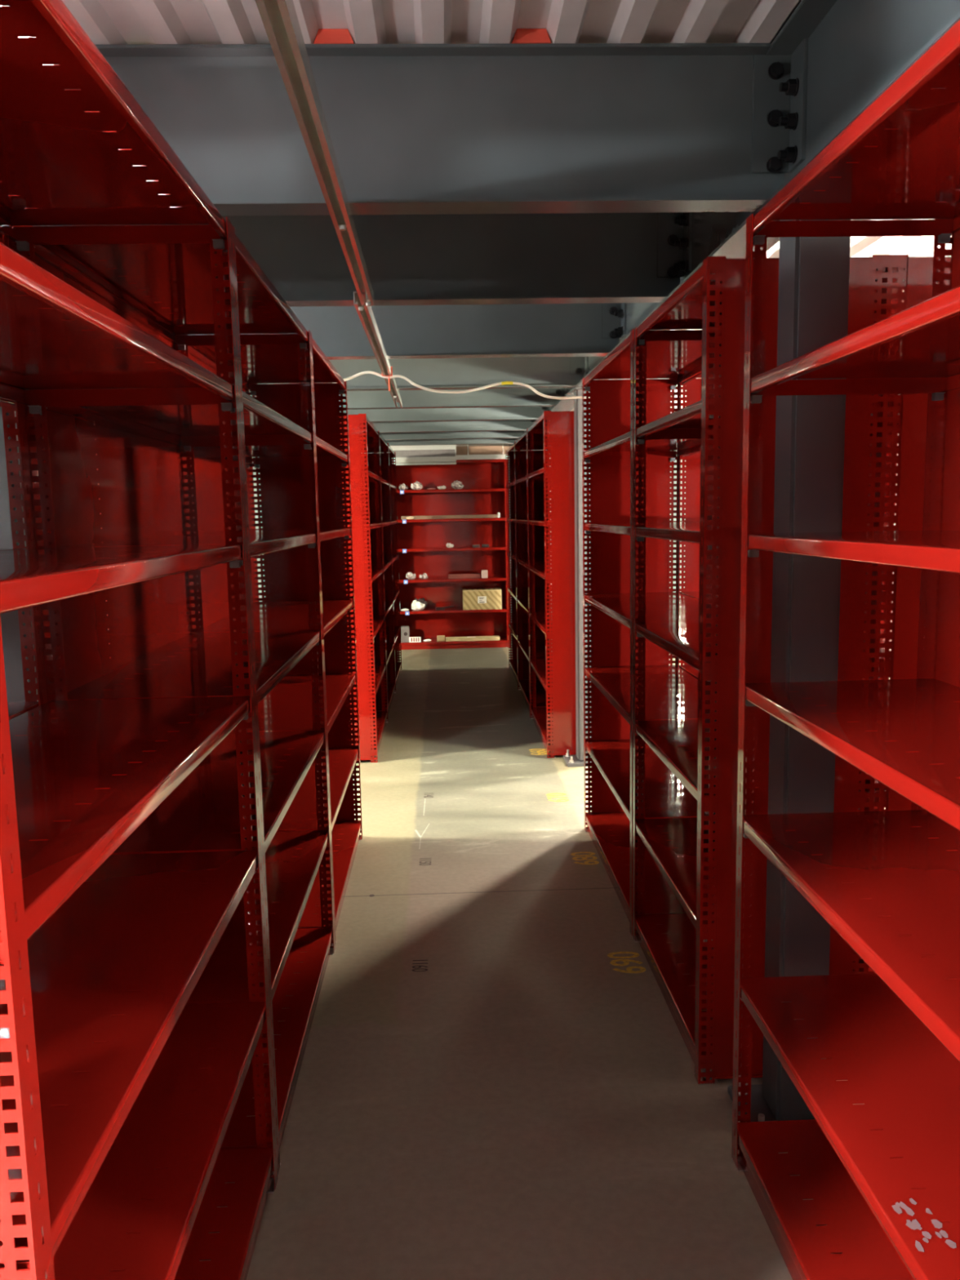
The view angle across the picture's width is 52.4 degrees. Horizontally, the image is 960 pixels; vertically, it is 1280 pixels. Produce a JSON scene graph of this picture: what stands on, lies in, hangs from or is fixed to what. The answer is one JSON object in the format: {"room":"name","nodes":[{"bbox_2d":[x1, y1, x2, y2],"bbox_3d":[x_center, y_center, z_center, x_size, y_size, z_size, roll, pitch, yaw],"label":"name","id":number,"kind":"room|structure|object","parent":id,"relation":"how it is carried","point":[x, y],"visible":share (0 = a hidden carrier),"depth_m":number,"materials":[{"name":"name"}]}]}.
{"room":"warehouse storage aisle","nodes":[
{"label":"warehouse storage aisle","id":0,"kind":"room"},
{"bbox_2d":[97,444,685,630],"bbox_3d":[-0.182,-1.451,12.873,9.800,2.740,0.100,-1,7,-2],"label":"wall","id":1,"kind":"structure","parent":0,"point":[470,445],"depth_m":12.83,"materials":[{"name":"white paint"}]},
{"bbox_2d":[112,640,889,1279],"bbox_3d":[0.239,1.326,2.652,9.800,0.151,20.900,-1,7,-2],"label":"floor","id":2,"kind":"structure","parent":0,"point":[496,1080],"depth_m":2.85,"materials":[{"name":"concrete"}]},
{"bbox_2d":[0,406,38,702],"bbox_3d":[-1.115,0.144,2.349,0.280,2.324,0.230,-1,7,-2],"label":"steel column","id":3,"kind":"structure","parent":2,"relation":"on","point":[10,626],"depth_m":2.26,"materials":[{"name":"metal"}]},
{"bbox_2d":[0,233,41,840],"bbox_3d":[-1.180,0.304,1.564,0.465,2.210,1.272,-1,7,-2],"label":"bay","id":4,"kind":"object","parent":2,"relation":"on","point":[15,709],"visible":0.23,"depth_m":2.13,"materials":[{"name":"red metal"}]},
{"bbox_2d":[0,0,278,1279],"bbox_3d":[-0.717,0.294,1.581,0.465,2.210,1.272,-1,7,-2],"label":"bay","id":5,"kind":"object","parent":2,"relation":"on","point":[98,1071],"visible":1,"depth_m":1.66,"materials":[{"name":"red metal"}]},
{"bbox_2d":[14,223,335,1175],"bbox_3d":[-0.765,0.132,2.835,0.465,2.210,1.261,-1,7,-2],"label":"bay","id":6,"kind":"object","parent":2,"relation":"on","point":[150,648],"visible":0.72,"depth_m":2.70,"materials":[{"name":"red metal"}]},
{"bbox_2d":[176,333,363,946],"bbox_3d":[-0.812,-0.030,4.089,0.465,2.210,1.272,-1,7,-2],"label":"bay","id":7,"kind":"object","parent":2,"relation":"on","point":[270,372],"visible":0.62,"depth_m":4.50,"materials":[{"name":"red metal"}]},
{"bbox_2d":[339,413,388,762],"bbox_3d":[-0.938,-0.378,6.779,0.465,2.210,1.270,-1,7,-2],"label":"bay","id":8,"kind":"object","parent":2,"relation":"on","point":[372,723],"visible":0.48,"depth_m":6.22,"materials":[{"name":"red metal"}]},
{"bbox_2d":[360,433,395,720],"bbox_3d":[-0.985,-0.540,8.031,0.465,2.210,1.259,-1,7,-2],"label":"bay","id":9,"kind":"object","parent":2,"relation":"on","point":[390,646],"visible":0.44,"depth_m":8.53,"materials":[{"name":"red metal"}]},
{"bbox_2d":[361,443,401,691],"bbox_3d":[-1.033,-0.701,9.283,0.465,2.210,1.270,-1,7,-2],"label":"bay","id":10,"kind":"object","parent":2,"relation":"on","point":[370,451],"visible":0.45,"depth_m":9.83,"materials":[{"name":"red metal"}]},
{"bbox_2d":[392,458,510,649],"bbox_3d":[-0.349,-1.020,11.640,1.391,2.210,0.467,-1,7,-2],"label":"bay","id":11,"kind":"object","parent":2,"relation":"on","point":[422,543],"depth_m":11.82,"materials":[{"name":"red metal"}]},
{"bbox_2d":[398,483,408,489],"bbox_3d":[-0.901,-1.799,11.448,0.117,0.083,0.182,-1,7,-2],"label":"plastic bag","id":12,"kind":"object","parent":11,"relation":"on","point":[402,486],"visible":0.88,"depth_m":11.39,"materials":[{"name":"white plastic"}]},
{"bbox_2d":[400,626,409,642],"bbox_3d":[-0.892,-0.072,11.621,0.096,0.185,0.102,-2,7,-8],"label":"speaker box","id":13,"kind":"object","parent":11,"relation":"on","point":[405,634],"visible":0.98,"depth_m":11.57,"materials":[{"name":"grey plastic"}]},
{"bbox_2d":[405,572,416,579],"bbox_3d":[-0.816,-0.763,11.529,0.120,0.091,0.142,-6,9,-34],"label":"plastic bag","id":14,"kind":"object","parent":11,"relation":"on","point":[409,575],"visible":1,"depth_m":11.48,"materials":[{"name":"white plastic"}]},
{"bbox_2d":[408,636,421,642],"bbox_3d":[-0.771,-0.005,11.563,0.140,0.062,0.009,-1,7,-2],"label":"card","id":15,"kind":"object","parent":11,"relation":"on","point":[411,639],"visible":1,"depth_m":11.56,"materials":[{"name":"white paper"}]},
{"bbox_2d":[410,480,422,489],"bbox_3d":[-0.742,-1.809,11.409,0.152,0.107,0.166,-5,9,-30],"label":"plastic bag","id":16,"kind":"object","parent":11,"relation":"on","point":[415,486],"visible":0.96,"depth_m":11.36,"materials":[{"name":"white plastic"}]},
{"bbox_2d":[411,600,425,610],"bbox_3d":[-0.734,-0.414,11.571,0.165,0.126,0.156,-1,7,-2],"label":"plastic bag","id":17,"kind":"object","parent":11,"relation":"on","point":[415,606],"visible":1,"depth_m":11.53,"materials":[{"name":"white plastic"}]},
{"bbox_2d":[411,597,426,608],"bbox_3d":[-0.730,-0.443,11.739,0.184,0.139,0.155,-5,8,-28],"label":"cloth bundle","id":18,"kind":"object","parent":11,"relation":"on","point":[421,600],"visible":0.33,"depth_m":11.70,"materials":[{"name":"grey fabric"}]},
{"bbox_2d":[419,573,428,579],"bbox_3d":[-0.666,-0.758,11.534,0.110,0.074,0.140,-1,7,-2],"label":"plastic bag","id":19,"kind":"object","parent":11,"relation":"on","point":[424,575],"visible":1,"depth_m":11.50,"materials":[{"name":"white plastic"}]},
{"bbox_2d":[436,635,444,640],"bbox_3d":[-0.467,-0.022,11.679,0.096,0.055,0.090,-1,7,-2],"label":"box","id":20,"kind":"object","parent":11,"relation":"on","point":[440,637],"visible":1,"depth_m":11.64,"materials":[{"name":"beige cardboard"}]},
{"bbox_2d":[437,485,446,489],"bbox_3d":[-0.445,-1.785,11.409,0.104,0.049,0.100,5,10,41],"label":"paper sheet","id":21,"kind":"object","parent":11,"relation":"on","point":[440,487],"visible":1,"depth_m":11.38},
{"bbox_2d":[435,605,453,609],"bbox_3d":[-0.419,-0.384,11.614,0.220,0.044,0.040,-2,7,-8],"label":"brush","id":22,"kind":"object","parent":11,"relation":"on","point":[440,607],"visible":1,"depth_m":11.60,"materials":[{"name":"black"}]},
{"bbox_2d":[445,542,453,547],"bbox_3d":[-0.351,-1.116,11.489,0.086,0.062,0.115,2,8,21],"label":"paper sheet","id":23,"kind":"object","parent":11,"relation":"on","point":[448,545],"visible":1,"depth_m":11.46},
{"bbox_2d":[400,512,500,519],"bbox_3d":[-0.344,-1.453,11.428,1.155,0.062,0.080,-1,7,-1],"label":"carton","id":24,"kind":"object","parent":11,"relation":"on","point":[482,516],"visible":1,"depth_m":11.39,"materials":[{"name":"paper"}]},
{"bbox_2d":[451,480,463,488],"bbox_3d":[-0.263,-1.821,11.426,0.152,0.109,0.191,-1,7,-2],"label":"plastic bag","id":25,"kind":"object","parent":11,"relation":"on","point":[456,484],"visible":0.98,"depth_m":11.38,"materials":[{"name":"white plastic"}]},
{"bbox_2d":[448,573,480,578],"bbox_3d":[-0.186,-0.759,11.579,0.380,0.048,0.080,-1,7,-2],"label":"box","id":26,"kind":"object","parent":11,"relation":"on","point":[450,575],"visible":1,"depth_m":11.54,"materials":[{"name":"brown cardboard"}]},
{"bbox_2d":[445,635,499,641],"bbox_3d":[-0.088,-0.018,11.644,0.645,0.041,0.130,-1,7,-3],"label":"carton","id":27,"kind":"object","parent":11,"relation":"on","point":[471,637],"visible":1,"depth_m":11.58,"materials":[{"name":"beige cardboard"}]},
{"bbox_2d":[462,587,502,609],"bbox_3d":[0.024,-0.491,11.646,0.456,0.232,0.283,-1,7,-2],"label":"carton","id":28,"kind":"object","parent":11,"relation":"on","point":[489,598],"visible":1,"depth_m":11.51,"materials":[{"name":"beige cardboard"}]},
{"bbox_2d":[481,569,488,577],"bbox_3d":[0.053,-0.781,11.540,0.074,0.092,0.070,-1,7,-2],"label":"box","id":29,"kind":"object","parent":11,"relation":"on","point":[484,572],"visible":1,"depth_m":11.51,"materials":[{"name":"white cardboard"}]},
{"bbox_2d":[505,440,551,688],"bbox_3d":[0.531,-0.738,9.336,0.465,2.210,1.272,-1,7,-2],"label":"bay","id":30,"kind":"object","parent":2,"relation":"on","point":[538,455],"visible":0.43,"depth_m":9.88,"materials":[{"name":"red metal"}]},
{"bbox_2d":[514,428,552,717],"bbox_3d":[0.579,-0.575,8.081,0.465,2.210,1.262,-1,7,-2],"label":"bay","id":31,"kind":"object","parent":2,"relation":"on","point":[540,602],"visible":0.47,"depth_m":8.42,"materials":[{"name":"red metal"}]},
{"bbox_2d":[526,410,576,758],"bbox_3d":[0.626,-0.413,6.826,0.465,2.210,1.272,-1,7,-2],"label":"bay","id":32,"kind":"object","parent":2,"relation":"on","point":[555,725],"visible":0.53,"depth_m":6.23,"materials":[{"name":"red metal"}]},
{"bbox_2d":[563,386,591,767],"bbox_3d":[0.662,-0.374,6.076,0.280,2.324,0.230,-1,7,-2],"label":"steel column","id":33,"kind":"structure","parent":2,"relation":"on","point":[577,760],"depth_m":6.03,"materials":[{"name":"metal"}]},
{"bbox_2d":[582,328,721,936],"bbox_3d":[0.759,-0.069,4.161,0.465,2.210,1.272,-1,7,-2],"label":"bay","id":34,"kind":"object","parent":2,"relation":"on","point":[671,692],"visible":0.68,"depth_m":4.62,"materials":[{"name":"red metal"}]},
{"bbox_2d":[632,254,890,1084],"bbox_3d":[0.801,0.074,3.049,0.465,2.210,0.973,-1,7,-2],"label":"bay","id":35,"kind":"object","parent":2,"relation":"on","point":[698,861],"visible":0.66,"depth_m":2.61,"materials":[{"name":"red metal"}]},
{"bbox_2d":[678,372,890,817],"bbox_3d":[1.221,-0.080,4.176,0.465,2.210,1.272,-1,7,-2],"label":"bay","id":36,"kind":"object","parent":2,"relation":"on","point":[692,385],"visible":0.09,"depth_m":4.72,"materials":[{"name":"red metal"}]},
{"bbox_2d":[727,219,850,1122],"bbox_3d":[0.801,0.100,2.416,0.280,2.324,0.230,-1,7,-2],"label":"steel column","id":37,"kind":"structure","parent":2,"relation":"on","point":[813,295],"depth_m":2.34,"materials":[{"name":"metal"}]},
{"bbox_2d":[731,18,959,1279],"bbox_3d":[0.854,0.256,1.641,0.465,2.210,1.272,-1,7,-2],"label":"bay","id":38,"kind":"object","parent":2,"relation":"on","point":[882,1174],"visible":1,"depth_m":1.96,"materials":[{"name":"red metal"}]},
{"bbox_2d":[866,254,951,973],"bbox_3d":[1.263,0.064,3.065,0.465,2.210,0.973,-1,7,-2],"label":"bay","id":39,"kind":"object","parent":2,"relation":"on","point":[910,277],"visible":0.17,"depth_m":2.53,"materials":[{"name":"red metal"}]},
{"bbox_2d":[62,0,951,413],"bbox_3d":[0.322,-1.440,2.298,9.934,0.050,20.900,-1,7,-2],"label":"ceiling","id":40,"kind":"structure","parent":0,"point":[104,21],"depth_m":2.23,"materials":[{"name":"white metal"}]},
{"bbox_2d":[0,5,35,37],"bbox_3d":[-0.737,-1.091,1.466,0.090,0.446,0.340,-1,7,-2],"label":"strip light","id":41,"kind":"object","parent":40,"relation":"hanging from","point":[0,6],"visible":0.02,"depth_m":1.47,"materials":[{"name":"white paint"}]},
{"bbox_2d":[93,406,551,425],"bbox_3d":[-2.026,-1.898,7.745,5.178,0.356,0.149,-1,7,-2],"label":"steel beam","id":42,"kind":"structure","parent":40,"relation":"attached to","point":[523,413],"depth_m":7.84,"materials":[{"name":"grey metal"}]},
{"bbox_2d":[51,212,692,306],"bbox_3d":[-1.860,-1.329,3.344,5.178,0.356,0.149,-1,7,-2],"label":"steel beam","id":43,"kind":"structure","parent":40,"relation":"attached to","point":[535,258],"depth_m":3.43,"materials":[{"name":"grey metal"}]},
{"bbox_2d":[249,387,566,409],"bbox_3d":[-1.989,-1.770,6.754,5.178,0.356,0.149,-1,7,-2],"label":"steel beam","id":44,"kind":"structure","parent":40,"relation":"attached to","point":[500,397],"depth_m":6.85,"materials":[{"name":"grey metal"}]},
{"bbox_2d":[248,356,588,392],"bbox_3d":[-1.950,-1.638,5.733,5.178,0.356,0.149,-1,7,-2],"label":"steel beam","id":45,"kind":"structure","parent":40,"relation":"attached to","point":[537,372],"depth_m":5.83,"materials":[{"name":"grey metal"}]},
{"bbox_2d":[387,444,456,465],"bbox_3d":[-0.748,-2.230,10.803,0.960,0.574,0.064,-1,7,-2],"label":"strip light","id":46,"kind":"object","parent":40,"relation":"hanging from","point":[422,455],"visible":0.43,"depth_m":10.82,"materials":[{"name":"white paint"}]},
{"bbox_2d":[240,302,626,359],"bbox_3d":[-1.905,-1.484,4.544,5.178,0.356,0.149,-1,7,-2],"label":"steel beam","id":47,"kind":"structure","parent":40,"relation":"attached to","point":[527,330],"depth_m":4.64,"materials":[{"name":"grey metal"}]},
{"bbox_2d":[353,291,402,408],"bbox_3d":[-0.469,-1.350,4.873,0.043,0.049,3.240,-1,7,-2],"label":"channel","id":48,"kind":"object","parent":47,"relation":"attached to","point":[365,313],"visible":0.99,"depth_m":4.05,"materials":[{"name":"metal"}]},
{"bbox_2d":[381,366,392,391],"bbox_3d":[-0.472,-1.328,4.957,0.052,0.119,0.026,-3,8,-13],"label":"strap","id":49,"kind":"object","parent":48,"relation":"attached to","point":[391,366],"visible":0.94,"depth_m":4.95,"materials":[{"name":"metal"}]},
{"bbox_2d":[342,370,590,399],"bbox_3d":[-0.165,-1.287,4.913,1.994,0.161,0.499,-4,8,-23],"label":"power cable","id":50,"kind":"object","parent":48,"relation":"hanging from","point":[367,371],"visible":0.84,"depth_m":4.97,"materials":[{"name":"white plastic"}]},
{"bbox_2d":[65,38,808,216],"bbox_3d":[-1.819,-1.192,2.284,5.178,0.356,0.149,-1,7,-2],"label":"steel beam","id":51,"kind":"structure","parent":40,"relation":"attached to","point":[466,128],"depth_m":2.37,"materials":[{"name":"grey metal"}]},
{"bbox_2d":[254,0,373,306],"bbox_3d":[-0.305,-0.940,1.696,0.043,0.049,3.225,-1,7,-3],"label":"channel","id":52,"kind":"object","parent":51,"relation":"attached to","point":[279,18],"visible":1,"depth_m":1.78,"materials":[{"name":"metal"}]},
{"bbox_2d":[313,28,354,44],"bbox_3d":[-0.344,-1.420,2.305,0.094,0.033,0.030,-1,7,-2],"label":"flute closure","id":53,"kind":"object","parent":51,"relation":"on","point":[324,36],"visible":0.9,"depth_m":2.29,"materials":[{"name":"red plastic"}]},
{"bbox_2d":[511,28,551,43],"bbox_3d":[0.122,-1.431,2.321,0.094,0.033,0.030,-1,7,-2],"label":"flute closure","id":54,"kind":"object","parent":51,"relation":"on","point":[522,35],"visible":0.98,"depth_m":2.31,"materials":[{"name":"red plastic"}]},
{"bbox_2d":[385,438,517,445],"bbox_3d":[-2.128,-2.246,10.440,5.178,0.356,0.149,-1,7,-2],"label":"steel beam","id":55,"kind":"structure","parent":40,"relation":"attached to","point":[481,441],"depth_m":10.54,"materials":[{"name":"grey metal"}]},
{"bbox_2d":[380,431,524,439],"bbox_3d":[-2.098,-2.144,9.648,5.178,0.356,0.149,-1,7,-2],"label":"steel beam","id":56,"kind":"structure","parent":40,"relation":"attached to","point":[486,434],"depth_m":9.75,"materials":[{"name":"grey metal"}]},
{"bbox_2d":[372,419,536,433],"bbox_3d":[-2.065,-2.031,8.775,5.178,0.356,0.149,-1,7,-2],"label":"steel beam","id":57,"kind":"structure","parent":40,"relation":"attached to","point":[482,425],"depth_m":8.88,"materials":[{"name":"grey metal"}]},
{"bbox_2d":[454,444,510,459],"bbox_3d":[0.006,-2.312,11.083,0.690,0.511,0.060,-1,7,-2],"label":"cable trunking","id":58,"kind":"object","parent":40,"relation":"hanging from","point":[477,452],"visible":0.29,"depth_m":11.10,"materials":[{"name":"white paint"}]},
{"bbox_2d":[509,0,959,445],"bbox_3d":[0.658,-1.635,5.363,0.150,0.360,15.000,-1,7,-2],"label":"girder","id":59,"kind":"object","parent":40,"relation":"attached to","point":[857,49],"visible":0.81,"depth_m":2.14,"materials":[{"name":"grey metal"}]},
{"bbox_2d":[882,433,898,613],"bbox_3d":[5.158,-0.221,2.639,0.100,2.740,20.900,-1,7,-2],"label":"wall","id":60,"kind":"structure","parent":0,"point":[898,433],"depth_m":11.20,"materials":[{"name":"grey paint"}]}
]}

